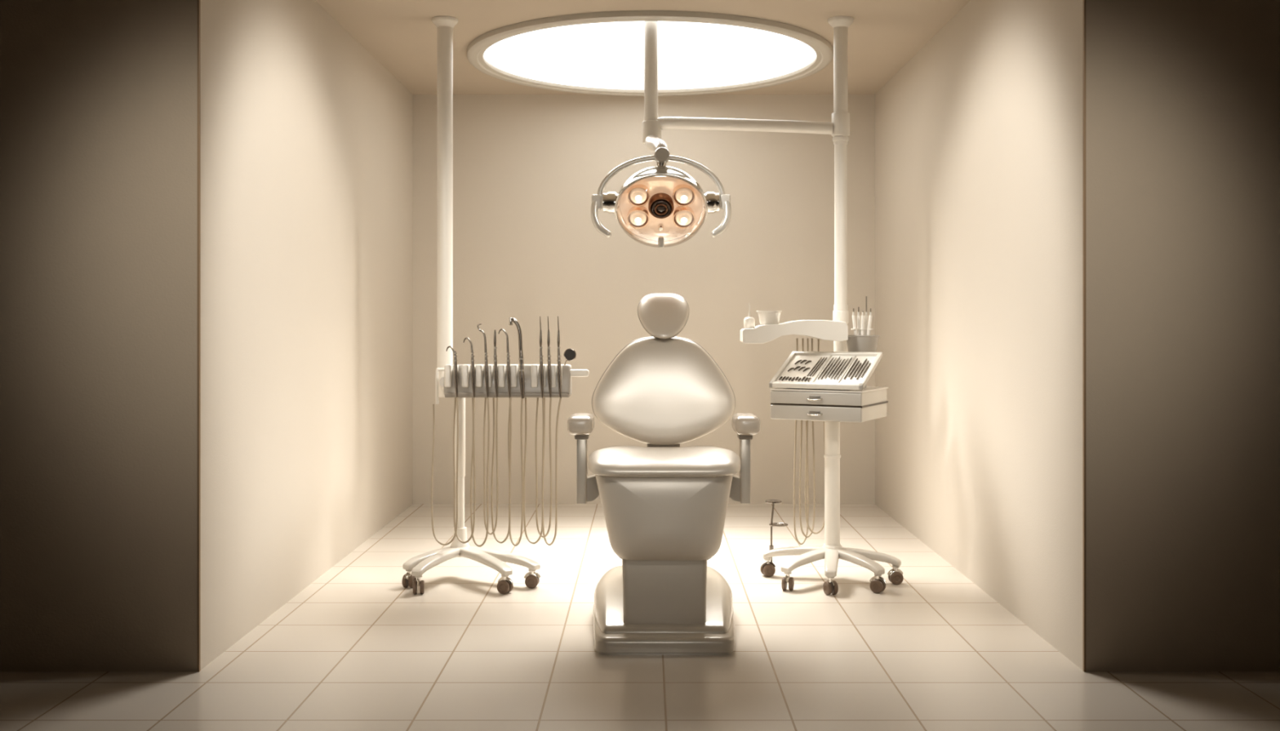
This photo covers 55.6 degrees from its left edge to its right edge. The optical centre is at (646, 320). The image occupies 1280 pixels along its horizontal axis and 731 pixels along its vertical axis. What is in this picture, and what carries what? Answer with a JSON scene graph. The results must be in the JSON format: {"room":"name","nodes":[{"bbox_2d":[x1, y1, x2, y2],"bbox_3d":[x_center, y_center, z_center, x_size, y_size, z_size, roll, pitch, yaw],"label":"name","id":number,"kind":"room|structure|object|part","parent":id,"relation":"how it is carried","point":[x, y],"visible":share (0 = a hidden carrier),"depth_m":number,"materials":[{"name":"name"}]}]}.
{"room":"dental clinic","nodes":[
{"label":"dental clinic","id":0,"kind":"room"},
{"bbox_2d":[0,0,197,671],"bbox_3d":[-3.046,-0.145,4.326,2.908,2.790,0.012,0,0,0],"label":"wall","id":1,"kind":"structure","parent":0,"point":[99,98],"depth_m":4.32,"materials":[{"name":"paint"}]},
{"bbox_2d":[200,0,412,670],"bbox_3d":[-1.652,-0.145,6.300,0.120,2.790,3.936,0,0,0],"label":"wall","id":2,"kind":"structure","parent":0,"point":[306,136],"depth_m":5.46,"materials":[{"name":"paint"}]},
{"bbox_2d":[197,0,200,672],"bbox_3d":[-1.593,-0.145,4.324,0.007,2.790,0.013,0,0,0],"label":"trim","id":3,"kind":"structure","parent":2,"relation":"attached to","point":[198,1],"depth_m":4.32,"materials":[{"name":"beige paint"}]},
{"bbox_2d":[0,504,1279,730],"bbox_3d":[0.000,1.300,3.444,9.000,0.100,9.888,0,0,0],"label":"floor","id":4,"kind":"structure","parent":0,"point":[355,650],"depth_m":4.37,"materials":[{"name":"tile"}]},
{"bbox_2d":[401,16,589,594],"bbox_3d":[-0.706,-0.144,5.888,0.868,2.789,0.755,0,0,0],"label":"stand","id":5,"kind":"object","parent":4,"relation":"on","point":[444,375],"visible":0.94,"depth_m":5.89,"materials":[{"name":"white metal"}]},
{"bbox_3d":[-1.016,1.135,5.793,0.071,0.074,0.333,0,0,40],"label":"leg","id":6,"kind":"part","parent":5,"relation":"part of","materials":[{"name":"white metal"}]},
{"bbox_2d":[431,346,458,546],"bbox_3d":[-0.960,0.592,5.744,0.166,0.945,0.037,0,0,35],"label":"dental handpiece","id":7,"kind":"object","parent":5,"relation":"attached to","point":[455,370],"visible":1,"depth_m":5.71,"materials":[{"name":"beige rubber"}]},
{"bbox_3d":[-0.897,0.255,5.710,0.022,0.222,0.020,0,0,0],"label":"handle","id":8,"kind":"part","parent":7,"relation":"part of","materials":[{"name":"silver metal"}]},
{"bbox_2d":[453,337,475,543],"bbox_3d":[-0.870,0.567,5.744,0.146,0.976,0.041,0,0,42],"label":"dental handpiece","id":9,"kind":"object","parent":5,"relation":"attached to","point":[473,370],"visible":0.96,"depth_m":5.71,"materials":[{"name":"beige rubber"}]},
{"bbox_3d":[-0.817,0.255,5.710,0.022,0.222,0.020,0,0,0],"label":"handle","id":10,"kind":"part","parent":9,"relation":"part of","materials":[{"name":"silver metal"}]},
{"bbox_2d":[470,324,489,547],"bbox_3d":[-0.798,0.543,5.742,0.045,1.056,0.135,0,0,-44],"label":"dental handpiece","id":11,"kind":"object","parent":5,"relation":"attached to","point":[486,377],"visible":0.94,"depth_m":5.71,"materials":[{"name":"grey rubber"}]},
{"bbox_3d":[-0.753,0.255,5.710,0.022,0.222,0.020,0,0,0],"label":"handle","id":12,"kind":"part","parent":11,"relation":"part of","materials":[{"name":"silver metal"}]},
{"bbox_2d":[483,329,497,535],"bbox_3d":[-0.740,0.529,5.751,0.023,0.970,0.122,0,0,-37],"label":"dental handpiece","id":13,"kind":"object","parent":5,"relation":"attached to","point":[495,370],"visible":0.94,"depth_m":5.71,"materials":[{"name":"grey rubber"}]},
{"bbox_3d":[-0.709,0.242,5.710,0.022,0.249,0.020,0,0,0],"label":"handle","id":14,"kind":"part","parent":13,"relation":"part of","materials":[{"name":"silver metal"}]},
{"bbox_2d":[490,328,511,543],"bbox_3d":[-0.697,0.547,5.742,0.138,1.016,0.046,0,0,44],"label":"dental handpiece","id":15,"kind":"object","parent":5,"relation":"attached to","point":[508,374],"visible":0.98,"depth_m":5.71,"materials":[{"name":"grey rubber"}]},
{"bbox_3d":[-0.648,0.255,5.710,0.022,0.222,0.020,0,0,0],"label":"handle","id":16,"kind":"part","parent":15,"relation":"part of","materials":[{"name":"silver metal"}]},
{"bbox_2d":[507,317,524,546],"bbox_3d":[-0.632,0.527,5.737,0.064,1.082,0.127,0,0,-39],"label":"dental handpiece","id":17,"kind":"object","parent":5,"relation":"attached to","point":[522,378],"visible":0.89,"depth_m":5.71,"materials":[{"name":"grey rubber"}]},
{"bbox_3d":[-0.587,0.248,5.710,0.029,0.236,0.027,0,0,0],"label":"handle","id":18,"kind":"part","parent":17,"relation":"part of","materials":[{"name":"silver metal"}]},
{"bbox_2d":[443,364,589,397],"bbox_3d":[-0.615,0.286,5.796,0.687,0.156,0.148,0,0,0],"label":"tray","id":19,"kind":"object","parent":5,"relation":"on","point":[531,371],"depth_m":5.73,"materials":[{"name":"beige plastic"}]},
{"bbox_2d":[523,316,544,544],"bbox_3d":[-0.536,0.519,5.749,0.138,1.078,0.025,0,0,44],"label":"dental handpiece","id":20,"kind":"object","parent":5,"relation":"attached to","point":[541,371],"visible":0.99,"depth_m":5.71,"materials":[{"name":"grey rubber"}]},
{"bbox_3d":[-0.494,0.242,5.710,0.022,0.249,0.020,0,0,0],"label":"handle","id":21,"kind":"part","parent":20,"relation":"part of","materials":[{"name":"silver metal"}]},
{"bbox_2d":[535,316,551,537],"bbox_3d":[-0.489,0.504,5.750,0.024,1.048,0.123,0,0,-38],"label":"dental handpiece","id":22,"kind":"object","parent":5,"relation":"attached to","point":[549,378],"visible":0.99,"depth_m":5.71,"materials":[{"name":"grey rubber"}]},
{"bbox_3d":[-0.457,0.242,5.710,0.022,0.249,0.020,0,0,0],"label":"handle","id":23,"kind":"part","parent":22,"relation":"part of","materials":[{"name":"silver metal"}]},
{"bbox_2d":[542,316,561,546],"bbox_3d":[-0.453,0.522,5.747,0.032,1.085,0.134,0,0,-43],"label":"dental handpiece","id":24,"kind":"object","parent":5,"relation":"attached to","point":[559,372],"visible":0.86,"depth_m":5.71,"materials":[{"name":"grey rubber"}]},
{"bbox_3d":[-0.410,0.242,5.710,0.022,0.249,0.020,0,0,0],"label":"handle","id":25,"kind":"part","parent":24,"relation":"part of","materials":[{"name":"silver metal"}]},
{"bbox_2d":[564,348,576,365],"bbox_3d":[-0.368,0.201,5.780,0.068,0.136,0.016,0,0,0],"label":"mirror","id":26,"kind":"object","parent":5,"relation":"attached to","point":[570,354],"visible":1,"depth_m":5.78,"materials":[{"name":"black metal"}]},
{"bbox_2d":[567,293,760,655],"bbox_3d":[0.070,0.563,5.094,0.780,1.374,1.132,0,0,0],"label":"dental chair","id":27,"kind":"object","parent":4,"relation":"on","point":[664,504],"visible":1,"depth_m":4.65,"materials":[{"name":"white leather"}]},
{"bbox_3d":[-0.269,0.427,5.000,0.102,0.086,0.280,0,0,0],"label":"armrest","id":28,"kind":"part","parent":27,"relation":"part of","materials":[{"name":"beige"}]},
{"bbox_3d":[-0.265,0.600,4.992,0.056,0.300,0.095,0,0,0],"label":"arm post","id":29,"kind":"part","parent":27,"relation":"part of","materials":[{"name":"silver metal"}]},
{"bbox_3d":[0.070,0.555,4.874,0.596,0.089,0.692,0,0,0],"label":"seat","id":30,"kind":"part","parent":27,"relation":"part of","materials":[{"name":"beige leather"}]},
{"bbox_3d":[0.075,0.305,5.285,0.617,0.461,0.171,0,0,0],"label":"backrest","id":31,"kind":"part","parent":27,"relation":"part of","materials":[{"name":"beige leather"}]},
{"bbox_3d":[0.405,0.600,4.992,0.056,0.300,0.095,0,0,0],"label":"arm post","id":32,"kind":"part","parent":27,"relation":"part of","materials":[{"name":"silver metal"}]},
{"bbox_3d":[0.409,0.427,5.000,0.102,0.086,0.280,0,0,0],"label":"armrest","id":33,"kind":"part","parent":27,"relation":"part of","materials":[{"name":"beige"}]},
{"bbox_2d":[740,16,903,595],"bbox_3d":[0.857,-0.144,5.845,0.690,2.789,0.715,0,0,-19],"label":"cart","id":34,"kind":"object","parent":4,"relation":"on","point":[832,402],"visible":0.98,"depth_m":5.86,"materials":[{"name":"white metal"}]},
{"bbox_2d":[743,302,755,328],"bbox_3d":[0.508,-0.025,6.000,0.054,0.125,0.054,0,0,0],"label":"dispenser bottle","id":35,"kind":"object","parent":34,"relation":"on","point":[748,322],"visible":1,"depth_m":5.98,"materials":[{"name":"white plastic"}]},
{"bbox_2d":[756,311,782,324],"bbox_3d":[0.605,-0.016,5.980,0.123,0.066,0.123,0,0,0],"label":"cup","id":36,"kind":"object","parent":34,"relation":"on","point":[765,317],"visible":0.99,"depth_m":5.94,"materials":[{"name":"white plastic"}]},
{"bbox_3d":[0.745,0.055,6.059,0.552,0.116,0.297,0,0,0],"label":"shelf arm","id":37,"kind":"part","parent":34,"relation":"part of","materials":[{"name":"white plastic"}]},
{"bbox_2d":[807,357,822,376],"bbox_3d":[0.814,0.223,5.875,0.006,0.088,0.182,0,0,31],"label":"tool","id":38,"kind":"object","parent":34,"relation":"on","point":[821,357],"visible":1,"depth_m":5.87,"materials":[{"name":"silver metal"}]},
{"bbox_3d":[0.785,0.364,5.681,0.078,0.023,0.020,0,0,28],"label":"drawer handle","id":39,"kind":"part","parent":34,"relation":"part of","materials":[{"name":"silver metal"}]},
{"bbox_3d":[0.785,0.435,5.681,0.078,0.023,0.020,0,0,28],"label":"drawer handle","id":40,"kind":"part","parent":34,"relation":"part of","materials":[{"name":"silver metal"}]},
{"bbox_3d":[0.793,0.365,5.696,0.450,0.058,0.020,0,0,28],"label":"drawer","id":41,"kind":"part","parent":34,"relation":"part of","materials":[{"name":"grey plastic"}]},
{"bbox_3d":[0.793,0.435,5.696,0.450,0.067,0.020,0,0,28],"label":"drawer","id":42,"kind":"part","parent":34,"relation":"part of","materials":[{"name":"grey plastic"}]},
{"bbox_2d":[809,357,824,376],"bbox_3d":[0.826,0.223,5.869,0.006,0.088,0.182,0,0,31],"label":"tool","id":43,"kind":"object","parent":34,"relation":"on","point":[824,357],"visible":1,"depth_m":5.86,"materials":[{"name":"silver metal"}]},
{"bbox_2d":[812,357,826,376],"bbox_3d":[0.837,0.223,5.863,0.006,0.088,0.182,0,0,31],"label":"tool","id":44,"kind":"object","parent":34,"relation":"on","point":[826,357],"visible":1,"depth_m":5.85,"materials":[{"name":"silver metal"}]},
{"bbox_2d":[817,357,833,378],"bbox_3d":[0.862,0.228,5.834,0.006,0.100,0.206,0,0,30],"label":"tool","id":45,"kind":"object","parent":34,"relation":"on","point":[833,357],"visible":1,"depth_m":5.83,"materials":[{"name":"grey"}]},
{"bbox_2d":[768,351,882,390],"bbox_3d":[0.862,0.237,5.825,0.462,0.167,0.312,0,0,28],"label":"tray","id":46,"kind":"object","parent":34,"relation":"on","point":[814,384],"depth_m":5.81,"materials":[{"name":"white plastic"}]},
{"bbox_2d":[820,357,836,379],"bbox_3d":[0.875,0.229,5.825,0.006,0.097,0.200,0,0,30],"label":"tool","id":47,"kind":"object","parent":34,"relation":"on","point":[836,357],"visible":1,"depth_m":5.81,"materials":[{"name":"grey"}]},
{"bbox_3d":[0.889,0.398,5.875,0.593,0.146,0.577,0,0,0],"label":"drawer","id":48,"kind":"part","parent":34,"relation":"part of","materials":[{"name":"beige plastic"}]},
{"bbox_2d":[824,356,839,378],"bbox_3d":[0.893,0.225,5.825,0.006,0.098,0.202,0,0,30],"label":"tool","id":49,"kind":"object","parent":34,"relation":"on","point":[839,357],"visible":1,"depth_m":5.82,"materials":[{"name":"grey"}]},
{"bbox_2d":[828,359,841,377],"bbox_3d":[0.903,0.228,5.812,0.006,0.081,0.165,0,0,30],"label":"tool","id":50,"kind":"object","parent":34,"relation":"on","point":[841,359],"visible":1,"depth_m":5.80,"materials":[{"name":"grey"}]},
{"bbox_2d":[830,359,844,379],"bbox_3d":[0.913,0.231,5.799,0.006,0.091,0.187,0,0,30],"label":"tool","id":51,"kind":"object","parent":34,"relation":"on","point":[844,359],"visible":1,"depth_m":5.79,"materials":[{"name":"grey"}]},
{"bbox_2d":[833,359,848,379],"bbox_3d":[0.929,0.229,5.795,0.006,0.093,0.192,0,0,30],"label":"tool","id":52,"kind":"object","parent":34,"relation":"on","point":[847,359],"visible":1,"depth_m":5.77,"materials":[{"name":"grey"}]},
{"bbox_2d":[836,357,852,379],"bbox_3d":[0.944,0.228,5.791,0.006,0.101,0.208,0,0,30],"label":"tool","id":53,"kind":"object","parent":34,"relation":"on","point":[851,357],"visible":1,"depth_m":5.78,"materials":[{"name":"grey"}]},
{"bbox_2d":[844,358,857,379],"bbox_3d":[0.972,0.229,5.774,0.007,0.093,0.192,0,0,29],"label":"tool","id":54,"kind":"object","parent":34,"relation":"on","point":[857,358],"visible":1,"depth_m":5.77,"materials":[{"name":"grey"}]},
{"bbox_2d":[848,360,859,377],"bbox_3d":[0.986,0.229,5.767,0.007,0.075,0.152,0,0,29],"label":"tool","id":55,"kind":"object","parent":34,"relation":"on","point":[858,361],"visible":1,"depth_m":5.76,"materials":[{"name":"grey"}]},
{"bbox_2d":[849,362,861,379],"bbox_3d":[0.990,0.238,5.742,0.007,0.075,0.152,0,0,29],"label":"tool","id":56,"kind":"object","parent":34,"relation":"on","point":[860,362],"visible":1,"depth_m":5.74,"materials":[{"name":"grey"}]},
{"bbox_2d":[854,358,866,377],"bbox_3d":[1.018,0.224,5.761,0.007,0.084,0.172,0,0,29],"label":"tool","id":57,"kind":"object","parent":34,"relation":"on","point":[860,369],"visible":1,"depth_m":5.76,"materials":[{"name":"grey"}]},
{"bbox_2d":[846,335,879,352],"bbox_3d":[1.069,0.127,6.020,0.167,0.108,0.167,0,0,0],"label":"pot","id":58,"kind":"object","parent":34,"relation":"on","point":[864,344],"visible":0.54,"depth_m":5.95,"materials":[{"name":"grey plastic"}]},
{"bbox_2d":[851,308,857,335],"bbox_3d":[1.032,0.046,6.000,0.041,0.213,0.023,0,0,0],"label":"syringe","id":59,"kind":"object","parent":58,"relation":"in","point":[855,328],"visible":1,"depth_m":5.99,"materials":[{"name":"white plastic"}]},
{"bbox_2d":[857,306,861,335],"bbox_3d":[1.054,0.043,6.020,0.029,0.220,0.023,0,0,0],"label":"syringe","id":60,"kind":"object","parent":58,"relation":"in","point":[859,326],"visible":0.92,"depth_m":6.01,"materials":[{"name":"white plastic"}]},
{"bbox_2d":[860,311,865,335],"bbox_3d":[1.069,0.053,6.000,0.023,0.198,0.023,0,0,0],"label":"syringe","id":61,"kind":"object","parent":58,"relation":"in","point":[862,328],"visible":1,"depth_m":5.99,"materials":[{"name":"white plastic"}]},
{"bbox_2d":[864,296,867,335],"bbox_3d":[1.087,0.016,6.020,0.030,0.273,0.023,0,0,0],"label":"syringe","id":62,"kind":"object","parent":58,"relation":"in","point":[866,312],"visible":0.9,"depth_m":6.01,"materials":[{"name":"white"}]},
{"bbox_2d":[866,308,873,335],"bbox_3d":[1.099,0.046,6.000,0.041,0.213,0.023,0,0,0],"label":"syringe","id":63,"kind":"object","parent":58,"relation":"in","point":[868,330],"visible":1,"depth_m":5.99,"materials":[{"name":"white plastic"}]},
{"bbox_2d":[856,360,869,379],"bbox_3d":[1.022,0.234,5.737,0.007,0.084,0.172,0,0,29],"label":"tool","id":64,"kind":"object","parent":34,"relation":"on","point":[868,361],"visible":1,"depth_m":5.74,"materials":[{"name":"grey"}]},
{"bbox_2d":[861,363,871,377],"bbox_3d":[1.036,0.234,5.729,0.007,0.065,0.132,0,0,29],"label":"tool","id":65,"kind":"object","parent":34,"relation":"on","point":[869,363],"visible":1,"depth_m":5.73,"materials":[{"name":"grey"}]},
{"bbox_2d":[315,0,970,94],"bbox_3d":[0.000,-1.590,3.444,9.000,0.100,9.888,0,0,0],"label":"ceiling","id":66,"kind":"structure","parent":0,"point":[884,36],"depth_m":6.29,"materials":[{"name":"paint"}]},
{"bbox_2d":[466,10,832,96],"bbox_3d":[0.020,-1.520,7.080,2.110,0.039,2.110,0,0,0],"label":"recessed light","id":67,"kind":"object","parent":66,"relation":"in","point":[594,53],"visible":0.98,"depth_m":6.94,"materials":[{"name":"beige plastic"}]},
{"bbox_2d":[591,21,833,248],"bbox_3d":[0.345,-0.932,5.879,1.209,1.189,0.734,0,0,0],"label":"lamp","id":68,"kind":"object","parent":66,"relation":"hanging from","point":[660,206],"visible":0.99,"depth_m":5.71,"materials":[{"name":"white metal"}]},
{"bbox_3d":[-0.211,-0.490,5.693,0.097,0.205,0.114,0,0,0],"label":"grab handle","id":69,"kind":"part","parent":68,"relation":"part of","materials":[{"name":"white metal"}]},
{"bbox_3d":[-0.166,-0.555,5.720,0.080,0.099,0.099,0,0,0],"label":"knob","id":70,"kind":"part","parent":68,"relation":"part of","materials":[{"name":"silver metal"}]},
{"bbox_3d":[-0.039,-0.491,5.742,0.108,0.111,0.099,0,0,0],"label":"bulb","id":71,"kind":"part","parent":68,"relation":"part of","materials":[{"name":"beige glass"}]},
{"bbox_3d":[-0.037,-0.588,5.671,0.108,0.111,0.099,0,0,0],"label":"bulb","id":72,"kind":"part","parent":68,"relation":"part of","materials":[{"name":"beige glass"}]},
{"bbox_3d":[0.050,-0.847,5.943,0.080,0.220,0.540,0,0,-5],"label":"lamp arm","id":73,"kind":"part","parent":68,"relation":"part of","materials":[{"name":"white metal"}]},
{"bbox_3d":[0.069,-0.445,5.780,0.026,0.038,0.039,0,0,0],"label":"fixing knob","id":74,"kind":"part","parent":68,"relation":"part of","materials":[{"name":"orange metal"}]},
{"bbox_3d":[0.071,-0.727,5.720,0.044,0.074,0.044,0,0,0],"label":"lamp stem","id":75,"kind":"part","parent":68,"relation":"part of","materials":[{"name":"silver metal"}]},
{"bbox_3d":[0.177,-0.491,5.742,0.108,0.111,0.099,0,0,0],"label":"bulb","id":76,"kind":"part","parent":68,"relation":"part of","materials":[{"name":"beige glass"}]},
{"bbox_3d":[0.175,-0.588,5.671,0.108,0.111,0.099,0,0,0],"label":"bulb","id":77,"kind":"part","parent":68,"relation":"part of","materials":[{"name":"beige glass"}]},
{"bbox_3d":[0.304,-0.555,5.720,0.080,0.099,0.099,0,0,0],"label":"knob","id":78,"kind":"part","parent":68,"relation":"part of","materials":[{"name":"silver metal"}]},
{"bbox_3d":[0.348,-0.490,5.693,0.098,0.205,0.115,0,0,0],"label":"grab handle","id":79,"kind":"part","parent":68,"relation":"part of","materials":[{"name":"white metal"}]},
{"bbox_3d":[0.492,-0.995,6.200,0.916,0.089,0.062,0,0,0],"label":"cross arm","id":80,"kind":"part","parent":68,"relation":"part of","materials":[{"name":"white metal"}]},
{"bbox_2d":[412,94,875,504],"bbox_3d":[-0.017,-0.145,8.328,3.390,2.790,0.120,0,0,0],"label":"wall","id":81,"kind":"structure","parent":0,"point":[527,169],"depth_m":8.27,"materials":[{"name":"paint"}]},
{"bbox_2d":[875,0,1082,670],"bbox_3d":[1.618,-0.145,6.300,0.120,2.790,3.936,0,0,0],"label":"wall","id":82,"kind":"structure","parent":0,"point":[979,135],"depth_m":5.51,"materials":[{"name":"paint"}]},
{"bbox_2d":[1082,0,1085,672],"bbox_3d":[1.560,-0.145,4.324,0.007,2.790,0.013,0,0,0],"label":"trim","id":83,"kind":"structure","parent":82,"relation":"attached to","point":[1083,1],"depth_m":4.32,"materials":[{"name":"beige paint"}]},
{"bbox_2d":[1085,0,1279,671],"bbox_3d":[3.029,-0.145,4.326,2.942,2.790,0.012,0,0,0],"label":"wall","id":84,"kind":"structure","parent":0,"point":[1183,96],"depth_m":4.32,"materials":[{"name":"paint"}]}
]}

